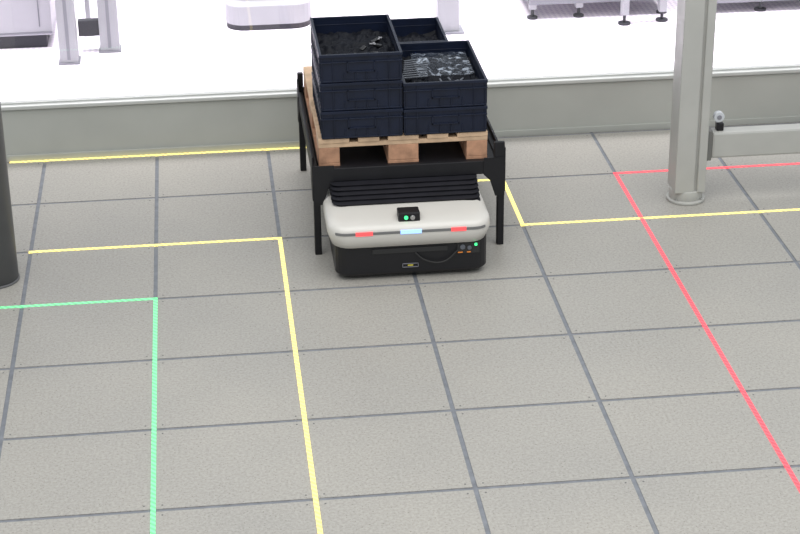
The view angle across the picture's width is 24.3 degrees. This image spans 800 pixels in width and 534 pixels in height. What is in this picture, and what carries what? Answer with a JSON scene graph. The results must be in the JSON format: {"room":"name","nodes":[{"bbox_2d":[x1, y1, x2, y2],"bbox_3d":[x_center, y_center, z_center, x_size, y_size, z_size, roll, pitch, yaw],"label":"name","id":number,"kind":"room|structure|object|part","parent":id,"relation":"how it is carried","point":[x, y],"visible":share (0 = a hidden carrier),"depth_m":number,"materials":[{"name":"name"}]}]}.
{"room":"factory floor","nodes":[
{"label":"factory floor","id":0,"kind":"room"},
{"bbox_2d":[0,122,799,533],"bbox_3d":[0.553,1.849,4.837,9.600,0.060,12.050,-3,25,-6],"label":"floor","id":1,"kind":"structure","parent":0,"point":[231,453],"depth_m":7.93,"materials":[{"name":"tile"}]},
{"bbox_2d":[0,274,19,288],"bbox_3d":[-1.892,0.053,8.672,0.234,0.012,0.234,-3,25,-6],"label":"ring","id":2,"kind":"object","parent":1,"relation":"on","point":[18,278],"visible":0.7,"depth_m":8.61,"materials":[{"name":"grey metal"}]},
{"bbox_2d":[0,102,18,285],"bbox_3d":[-1.909,-1.438,7.979,0.226,3.300,0.226,-3,25,-6],"label":"shaft","id":3,"kind":"object","parent":2,"relation":"on","point":[9,272],"visible":1,"depth_m":8.51,"materials":[{"name":"grey metal"}]},
{"bbox_2d":[0,297,157,533],"bbox_3d":[-2.297,1.360,5.887,3.019,0.006,5.419,-3,25,-6],"label":"floor strip","id":4,"kind":"object","parent":1,"relation":"on","point":[155,300],"visible":1,"depth_m":7.71,"materials":[{"name":"green paint"}]},
{"bbox_2d":[296,72,505,254],"bbox_3d":[-0.018,-0.561,9.322,0.918,0.540,1.128,-3,25,-6],"label":"stand","id":5,"kind":"object","parent":1,"relation":"on","point":[435,158],"visible":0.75,"depth_m":8.80,"materials":[{"name":"black metal"}]},
{"bbox_2d":[303,66,487,165],"bbox_3d":[-0.044,-0.775,9.229,0.800,0.144,1.074,-3,25,-6],"label":"wooden pallet","id":6,"kind":"object","parent":5,"relation":"on","point":[403,148],"visible":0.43,"depth_m":8.75,"materials":[{"name":"brown wood"}]},
{"bbox_2d":[311,72,402,138],"bbox_3d":[-0.210,-0.786,8.922,0.386,0.138,0.590,-3,25,-6],"label":"crate","id":7,"kind":"object","parent":6,"relation":"on","point":[389,121],"visible":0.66,"depth_m":8.66,"materials":[{"name":"blue plastic"}]},
{"bbox_2d":[311,45,402,111],"bbox_3d":[-0.211,-0.911,8.864,0.386,0.138,0.590,-3,25,-6],"label":"crate","id":8,"kind":"object","parent":7,"relation":"on","point":[384,94],"visible":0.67,"depth_m":8.61,"materials":[{"name":"blue plastic"}]},
{"bbox_2d":[310,14,402,82],"bbox_3d":[-0.213,-1.037,8.806,0.386,0.138,0.590,-3,25,-6],"label":"crate","id":9,"kind":"object","parent":8,"relation":"on","point":[358,48],"visible":1,"depth_m":8.77,"materials":[{"name":"blue plastic"}]},
{"bbox_3d":[-0.180,-0.922,8.541,0.130,0.052,0.008,-3,25,-6],"label":"handle frame","id":10,"kind":"part","parent":9,"relation":"part of","materials":[{"name":"blue plastic"}]},
{"bbox_3d":[-0.178,-0.797,8.600,0.130,0.052,0.008,-3,25,-6],"label":"handle frame","id":11,"kind":"part","parent":8,"relation":"part of","materials":[{"name":"blue plastic"}]},
{"bbox_3d":[-0.177,-0.671,8.658,0.130,0.052,0.008,-3,25,-6],"label":"handle frame","id":12,"kind":"part","parent":7,"relation":"part of","materials":[{"name":"blue plastic"}]},
{"bbox_2d":[402,103,487,134],"bbox_3d":[0.180,-0.807,8.967,0.396,0.130,0.600,-3,25,-6],"label":"crate","id":13,"kind":"object","parent":6,"relation":"on","point":[461,119],"visible":0.47,"depth_m":8.70,"materials":[{"name":"blue plastic"}]},
{"bbox_2d":[399,40,487,108],"bbox_3d":[0.179,-0.925,8.912,0.396,0.130,0.600,-3,25,-6],"label":"crate","id":14,"kind":"object","parent":13,"relation":"on","point":[438,74],"visible":0.94,"depth_m":8.86,"materials":[{"name":"blue plastic"}]},
{"bbox_3d":[0.212,-0.808,8.643,0.130,0.044,0.008,-3,25,-6],"label":"handle frame","id":15,"kind":"part","parent":14,"relation":"part of","materials":[{"name":"blue plastic"}]},
{"bbox_3d":[0.213,-0.690,8.698,0.130,0.044,0.008,-3,25,-6],"label":"handle frame","id":16,"kind":"part","parent":13,"relation":"part of","materials":[{"name":"blue plastic"}]},
{"bbox_3d":[-0.067,-1.006,9.401,0.575,0.130,0.395,-3,25,-6],"label":"crate","id":17,"kind":"object","parent":6,"relation":"on","visible":0},
{"bbox_2d":[391,17,447,42],"bbox_3d":[-0.069,-1.124,9.346,0.575,0.130,0.395,-3,25,-6],"label":"crate","id":18,"kind":"object","parent":17,"relation":"on","point":[427,29],"visible":0.28,"depth_m":9.51,"materials":[{"name":"blue plastic"}]},
{"bbox_3d":[-0.020,-0.693,9.261,0.850,0.030,1.060,-3,25,-6],"label":"deck plate","id":19,"kind":"part","parent":5,"relation":"part of","materials":[{"name":"black metal"}]},
{"bbox_2d":[6,116,799,161],"bbox_3d":[-0.128,-0.698,10.218,9.600,0.035,0.010,-3,25,-6],"label":"baseboard","id":20,"kind":"object","parent":1,"relation":"on","point":[782,119],"visible":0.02,"depth_m":10.16,"materials":[{"name":"metal"}]},
{"bbox_2d":[10,147,799,533],"bbox_3d":[1.385,0.767,7.075,6.199,0.006,7.219,-3,25,-6],"label":"floor strip","id":21,"kind":"object","parent":1,"relation":"on","point":[289,308],"visible":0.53,"depth_m":9.00,"materials":[{"name":"yellow paint"}]},
{"bbox_2d":[322,174,489,275],"bbox_3d":[-0.023,-0.375,9.121,0.756,0.371,1.318,-3,25,-6],"label":"robot","id":22,"kind":"object","parent":1,"relation":"on","point":[435,223],"visible":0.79,"depth_m":8.60,"materials":[{"name":"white plastic"}]},
{"bbox_2d":[356,232,372,236],"bbox_3d":[-0.162,-0.151,8.484,0.081,0.018,0.015,-3,25,-6],"label":"lamp","id":23,"kind":"object","parent":22,"relation":"on","point":[358,234],"depth_m":8.48,"materials":[{"name":"red plastic"}]},
{"bbox_3d":[0.039,-0.236,8.551,0.100,0.060,0.075,-3,25,-6],"label":"control panel","id":24,"kind":"part","parent":22,"relation":"part of","materials":[{"name":"black plastic"}]},
{"bbox_2d":[400,229,421,233],"bbox_3d":[0.051,-0.164,8.505,0.098,0.018,0.015,-3,25,-6],"label":"lamp","id":25,"kind":"object","parent":22,"relation":"on","point":[402,231],"depth_m":8.50,"materials":[{"name":"white"}]},
{"bbox_2d":[451,227,465,230],"bbox_3d":[0.268,-0.176,8.527,0.071,0.018,0.015,-3,25,-6],"label":"lamp","id":26,"kind":"object","parent":22,"relation":"on","point":[452,228],"depth_m":8.52,"materials":[{"name":"red plastic"}]},
{"bbox_3d":[0.314,-0.099,8.619,0.105,0.057,0.046,-3,25,-6],"label":"port plate","id":27,"kind":"part","parent":22,"relation":"part of","materials":[{"name":"black plastic"}]},
{"bbox_2d":[613,163,799,491],"bbox_3d":[2.999,0.802,6.962,3.019,0.006,6.619,-3,25,-6],"label":"floor strip","id":28,"kind":"object","parent":1,"relation":"on","point":[742,390],"visible":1,"depth_m":8.24,"materials":[{"name":"red paint"}]},
{"bbox_2d":[666,0,799,205],"bbox_3d":[3.038,-1.938,8.936,3.420,3.300,0.200,-3,25,-6],"label":"post","id":29,"kind":"object","parent":1,"relation":"on","point":[693,143],"visible":1,"depth_m":9.27,"materials":[{"name":"silver metal"}]},
{"bbox_3d":[1.593,-0.749,9.299,0.054,0.067,0.038,-3,25,-6],"label":"clamp knob","id":30,"kind":"part","parent":29,"relation":"part of","materials":[{"name":"grey"}]},
{"bbox_2d":[1,73,799,154],"bbox_3d":[-0.135,-0.832,10.204,9.600,0.288,0.078,-3,25,-6],"label":"wall","id":31,"kind":"structure","parent":0,"point":[180,124],"depth_m":10.13,"materials":[{"name":"paint"}]},
{"bbox_2d":[1,64,799,110],"bbox_3d":[-0.135,-0.973,10.130,9.600,0.024,0.094,-3,25,-6],"label":"wall cap","id":32,"kind":"object","parent":31,"relation":"on","point":[791,69],"visible":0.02,"depth_m":10.08,"materials":[{"name":"metal"}]},
{"bbox_2d":[1,65,799,104],"bbox_3d":[-0.134,-0.983,10.111,9.600,0.010,0.008,-3,25,-6],"label":"bead","id":33,"kind":"object","parent":32,"relation":"on","point":[117,98],"visible":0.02,"depth_m":10.05,"materials":[{"name":"metal"}]},
{"label":"outside","id":34,"kind":"structure","parent":0,"visible":0},
{"bbox_2d":[0,0,799,101],"bbox_3d":[-0.629,-3.603,16.611,21.000,0.080,13.900,-3,25,-6],"label":"floor","id":35,"kind":"structure","parent":34,"point":[169,46],"depth_m":11.77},
{"bbox_2d":[0,0,55,48],"bbox_3d":[-3.241,-2.457,11.861,1.940,1.900,1.228,-3,25,-6],"label":"tall cabinet","id":36,"kind":"object","parent":35,"relation":"on","point":[23,23],"visible":0.96,"depth_m":11.73,"materials":[{"name":"white metal"}]},
{"bbox_2d":[55,0,121,64],"bbox_3d":[-1.969,-2.295,11.412,0.380,1.960,0.720,-3,25,-6],"label":"frame","id":37,"kind":"object","parent":35,"relation":"on","point":[106,26],"visible":1,"depth_m":11.58,"materials":[{"name":"white metal"}]},
{"bbox_2d":[224,0,310,30],"bbox_3d":[-0.889,-2.134,12.178,0.560,1.000,0.660,-3,25,-6],"label":"machine","id":38,"kind":"object","parent":35,"relation":"on","point":[241,15],"visible":0.96,"depth_m":12.06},
{"bbox_2d":[445,24,464,34],"bbox_3d":[0.307,-1.538,12.039,0.200,0.012,0.180,-3,25,-6],"label":"floor plate","id":39,"kind":"object","parent":35,"relation":"on","point":[461,31],"visible":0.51,"depth_m":11.97,"materials":[{"name":"white metal"}]},
{"bbox_2d":[435,0,458,31],"bbox_3d":[0.297,-2.399,11.639,0.140,1.888,0.120,-3,25,-6],"label":"shaft","id":40,"kind":"object","parent":39,"relation":"on","point":[447,11],"visible":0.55,"depth_m":11.94,"materials":[{"name":"white metal"}]},
{"bbox_2d":[526,0,666,19],"bbox_3d":[1.264,-2.203,12.406,1.030,0.890,0.780,-3,25,-6],"label":"workbench","id":41,"kind":"object","parent":35,"relation":"on","point":[532,4],"visible":0.8,"depth_m":12.21,"materials":[{"name":"white metal"}]},
{"bbox_2d":[618,0,783,25],"bbox_3d":[2.384,-2.189,12.338,2.020,0.900,0.750,-3,25,-6],"label":"conveyor","id":42,"kind":"object","parent":35,"relation":"on","point":[624,4],"visible":0.72,"depth_m":12.14,"materials":[{"name":"white metal"}]},
{"bbox_3d":[2.636,-1.922,12.587,1.500,0.060,0.580,-3,25,-6],"label":"frame","id":43,"kind":"part","parent":42,"relation":"part of","materials":[{"name":"white metal"}]}
]}

